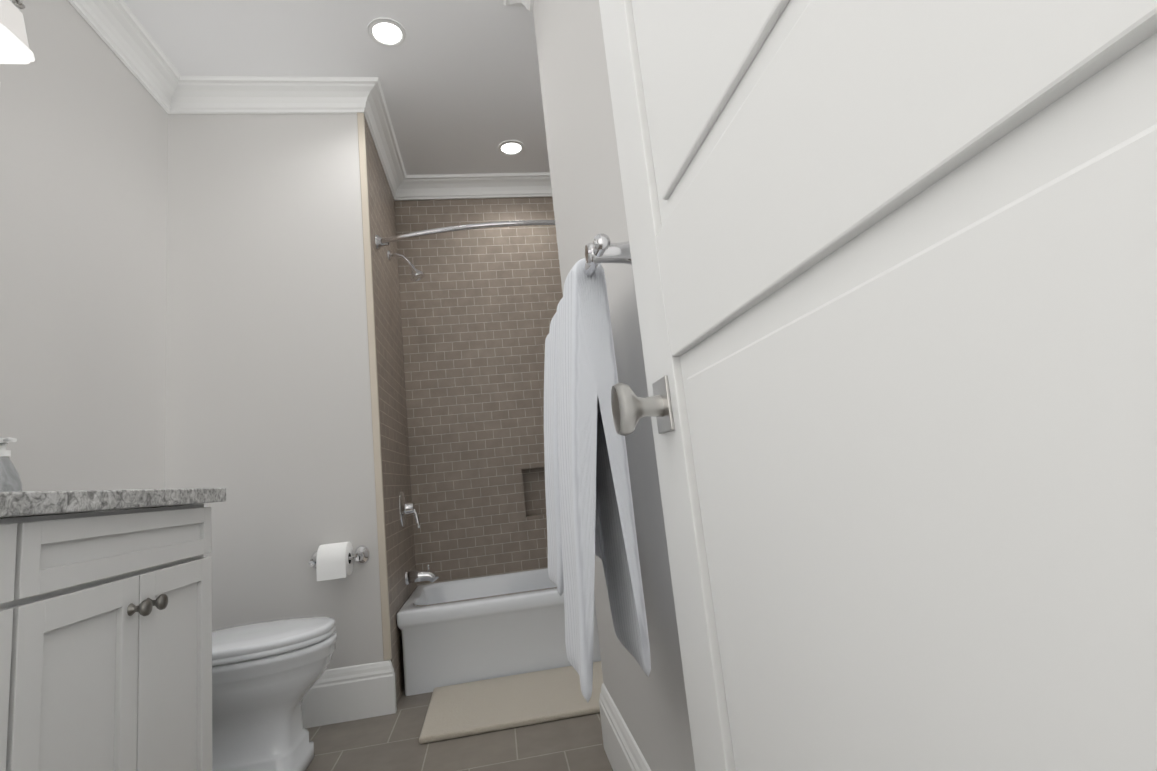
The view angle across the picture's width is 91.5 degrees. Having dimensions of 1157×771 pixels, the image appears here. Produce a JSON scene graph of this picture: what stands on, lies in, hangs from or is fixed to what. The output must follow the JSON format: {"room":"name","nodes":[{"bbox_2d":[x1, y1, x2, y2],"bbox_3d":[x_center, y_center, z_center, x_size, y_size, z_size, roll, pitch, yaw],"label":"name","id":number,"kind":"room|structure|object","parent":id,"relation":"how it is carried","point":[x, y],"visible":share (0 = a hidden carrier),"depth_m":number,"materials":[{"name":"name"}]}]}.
{"room":"bathroom","nodes":[
{"label":"bathroom","id":0,"kind":"room"},
{"bbox_2d":[0,0,171,491],"bbox_3d":[-1.505,-0.194,0.970,0.100,2.650,2.805,-5,-9,-9],"label":"wall","id":1,"kind":"structure","parent":0,"point":[86,148],"depth_m":1.83,"materials":[{"name":"grey paint"}]},
{"bbox_2d":[0,473,3,488],"bbox_3d":[-1.360,0.136,0.639,0.021,0.094,1.614,-5,-9,-9],"label":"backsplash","id":2,"kind":"structure","parent":1,"relation":"attached to","point":[1,474],"depth_m":1.28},
{"bbox_2d":[0,0,34,63],"bbox_3d":[-1.463,-0.974,1.272,0.203,0.288,0.392,-5,-9,-9],"label":"wall sconce","id":3,"kind":"object","parent":1,"relation":"attached to","point":[14,47],"visible":1,"depth_m":1.39,"materials":[{"name":"white glass"}]},
{"bbox_2d":[68,0,191,113],"bbox_3d":[-1.540,-1.450,1.181,0.098,0.109,2.605,-5,-9,-9],"label":"crown molding","id":4,"kind":"structure","parent":1,"relation":"attached to","point":[121,32],"depth_m":2.15,"materials":[{"name":"white wood"}]},
{"bbox_2d":[168,114,355,669],"bbox_3d":[-1.309,0.002,2.352,0.660,2.650,0.100,-5,-9,-9],"label":"wall","id":5,"kind":"structure","parent":0,"point":[182,300],"depth_m":2.32,"materials":[{"name":"grey paint"}]},
{"bbox_2d":[180,76,355,113],"bbox_3d":[-1.329,-1.271,2.467,0.660,0.109,0.098,-5,-9,-9],"label":"crown molding","id":6,"kind":"structure","parent":5,"relation":"attached to","point":[202,94],"depth_m":2.47,"materials":[{"name":"white wood"}]},
{"bbox_2d":[309,542,369,580],"bbox_3d":[-0.935,0.672,2.171,0.224,0.126,0.135,-5,-9,-9],"label":"paper holder","id":7,"kind":"object","parent":5,"relation":"attached to","point":[331,561],"visible":1,"depth_m":2.12,"materials":[{"name":"white paper"}]},
{"bbox_2d":[301,660,650,770],"bbox_3d":[-0.321,1.001,1.408,2.180,0.190,1.717,-5,-9,-9],"label":"baseboard","id":8,"kind":"structure","parent":5,"relation":"attached to","point":[348,693],"depth_m":2.13,"materials":[{"name":"white"}]},
{"bbox_2d":[123,0,549,174],"bbox_3d":[-0.594,-1.558,1.810,2.380,0.100,3.720,-5,-9,-9],"label":"ceiling","id":9,"kind":"structure","parent":0,"point":[460,82],"depth_m":2.38,"materials":[{"name":"white paint"}]},
{"bbox_2d":[368,18,405,46],"bbox_3d":[-0.768,-1.413,2.262,0.148,0.008,0.148,-5,-9,-9],"label":"recessed light","id":10,"kind":"object","parent":9,"relation":"in","point":[385,32],"visible":1,"depth_m":2.26,"materials":[{"name":"white"}]},
{"bbox_2d":[498,140,523,155],"bbox_3d":[-0.374,-1.319,3.135,0.148,0.008,0.148,-5,-9,-9],"label":"recessed light","id":11,"kind":"object","parent":9,"relation":"in","point":[511,147],"visible":1,"depth_m":3.13,"materials":[{"name":"white"}]},
{"bbox_2d":[332,114,386,664],"bbox_3d":[-0.973,0.037,2.804,0.100,2.650,0.895,-5,-9,-9],"label":"wall","id":12,"kind":"structure","parent":0,"point":[362,517],"depth_m":2.35,"materials":[{"name":"grey paint"}]},
{"bbox_2d":[352,77,411,195],"bbox_3d":[-0.987,-1.244,2.871,0.098,0.109,0.793,-5,-9,-9],"label":"crown molding","id":13,"kind":"structure","parent":12,"relation":"attached to","point":[370,101],"depth_m":2.79,"materials":[{"name":"white wood"}]},
{"bbox_2d":[357,113,420,703],"bbox_3d":[-0.916,0.075,2.757,0.029,2.549,0.810,-5,-9,-9],"label":"wall tile","id":14,"kind":"structure","parent":12,"relation":"attached to","point":[392,431],"depth_m":2.58,"materials":[{"name":"beige tile"}]},
{"bbox_2d":[387,250,424,281],"bbox_3d":[-0.902,-0.631,2.957,0.179,0.172,0.080,-5,-9,-9],"label":"shower head","id":15,"kind":"object","parent":14,"relation":"attached to","point":[416,274],"visible":1,"depth_m":2.95},
{"bbox_2d":[399,491,419,527],"bbox_3d":[-0.819,0.605,2.756,0.080,0.189,0.176,-5,-9,-9],"label":"tub valve","id":16,"kind":"object","parent":14,"relation":"attached to","point":[406,508],"visible":0.98,"depth_m":2.73,"materials":[{"name":"silver metal"}]},
{"bbox_2d":[405,565,438,584],"bbox_3d":[-0.750,0.911,2.714,0.153,0.087,0.068,-5,-9,-9],"label":"tub spout","id":17,"kind":"object","parent":14,"relation":"attached to","point":[420,576],"visible":1,"depth_m":2.69,"materials":[{"name":"silver metal"}]},
{"bbox_2d":[375,220,554,249],"bbox_3d":[-0.263,-0.734,2.684,1.373,0.072,0.198,-5,-9,-9],"label":"rail","id":18,"kind":"object","parent":14,"relation":"attached to","point":[380,242],"visible":0.52,"depth_m":2.58,"materials":[{"name":"silver metal"}]},
{"bbox_2d":[397,197,562,583],"bbox_3d":[-0.299,0.097,3.315,1.400,2.549,0.094,-5,-9,-9],"label":"wall tile","id":19,"kind":"structure","parent":12,"relation":"attached to","point":[458,332],"depth_m":3.26,"materials":[{"name":"beige tile"}]},
{"bbox_2d":[393,172,551,200],"bbox_3d":[-0.478,-1.212,3.420,1.270,0.109,0.098,-5,-9,-9],"label":"crown molding","id":20,"kind":"structure","parent":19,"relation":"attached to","point":[487,185],"depth_m":3.40,"materials":[{"name":"white wood"}]},
{"bbox_2d":[305,688,612,770],"bbox_3d":[-0.306,1.143,1.387,2.380,0.100,3.720,-5,-9,-9],"label":"floor","id":21,"kind":"structure","parent":0,"point":[389,742],"depth_m":1.82,"materials":[{"name":"tile"}]},
{"bbox_2d":[0,497,225,770],"bbox_3d":[-1.040,0.613,0.600,0.562,0.852,1.580,-5,-9,-9],"label":"bathroom vanity","id":22,"kind":"object","parent":21,"relation":"on","point":[105,630],"depth_m":1.05,"materials":[{"name":"painted wood"},{"name":"quartz"},{"name":"metal"}]},
{"bbox_2d":[0,488,225,504],"bbox_3d":[-1.092,0.177,0.672,0.552,0.036,1.614,-5,-9,-9],"label":"countertop","id":23,"kind":"structure","parent":22,"relation":"on","point":[7,496],"depth_m":1.02,"materials":[{"name":"grey stone"}]},
{"bbox_2d":[212,616,336,770],"bbox_3d":[-1.141,0.856,1.789,0.702,0.761,0.424,-5,-9,-9],"label":"toilet","id":24,"kind":"object","parent":21,"relation":"on","point":[267,675],"visible":0.35,"depth_m":1.68,"materials":[{"name":"white ceramic"}]},
{"bbox_2d":[396,568,600,695],"bbox_3d":[-0.128,1.119,2.771,1.360,0.334,0.678,-5,-9,-9],"label":"bathtub","id":25,"kind":"object","parent":21,"relation":"on","point":[459,631],"visible":0.67,"depth_m":2.42,"materials":[{"name":"white ceramic"}]},
{"bbox_2d":[419,661,602,743],"bbox_3d":[-0.202,1.191,2.157,0.735,0.021,0.477,-5,-9,-9],"label":"bath rug","id":26,"kind":"object","parent":21,"relation":"on","point":[486,705],"visible":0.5,"depth_m":2.08,"materials":[{"name":"beige fabric"}]},
{"bbox_2d":[533,0,695,770],"bbox_3d":[0.160,-0.384,0.890,0.100,2.650,2.100,-5,-9,-9],"label":"wall","id":27,"kind":"structure","parent":0,"point":[585,175],"depth_m":1.21,"materials":[{"name":"grey paint"}]},
{"bbox_2d":[503,0,533,11],"bbox_3d":[-0.085,-1.607,1.166,0.098,0.109,2.098,-5,-9,-9],"label":"crown molding","id":28,"kind":"structure","parent":27,"relation":"attached to","point":[528,4],"depth_m":2.13,"materials":[{"name":"white wood"}]},
{"bbox_2d":[544,233,650,702],"bbox_3d":[0.028,0.152,1.090,0.179,0.681,0.702,-5,-9,-9],"label":"towel","id":29,"kind":"object","parent":27,"relation":"attached to","point":[589,508],"visible":0.98,"depth_m":0.89,"materials":[{"name":"white fabric"}]},
{"bbox_2d":[599,0,1156,770],"bbox_3d":[0.139,-0.123,0.337,0.104,1.948,0.893,-5,-9,-9],"label":"bathroom door","id":30,"kind":"structure","parent":27,"relation":"in","point":[895,272],"depth_m":0.30,"materials":[{"name":"white wood"}]}
]}

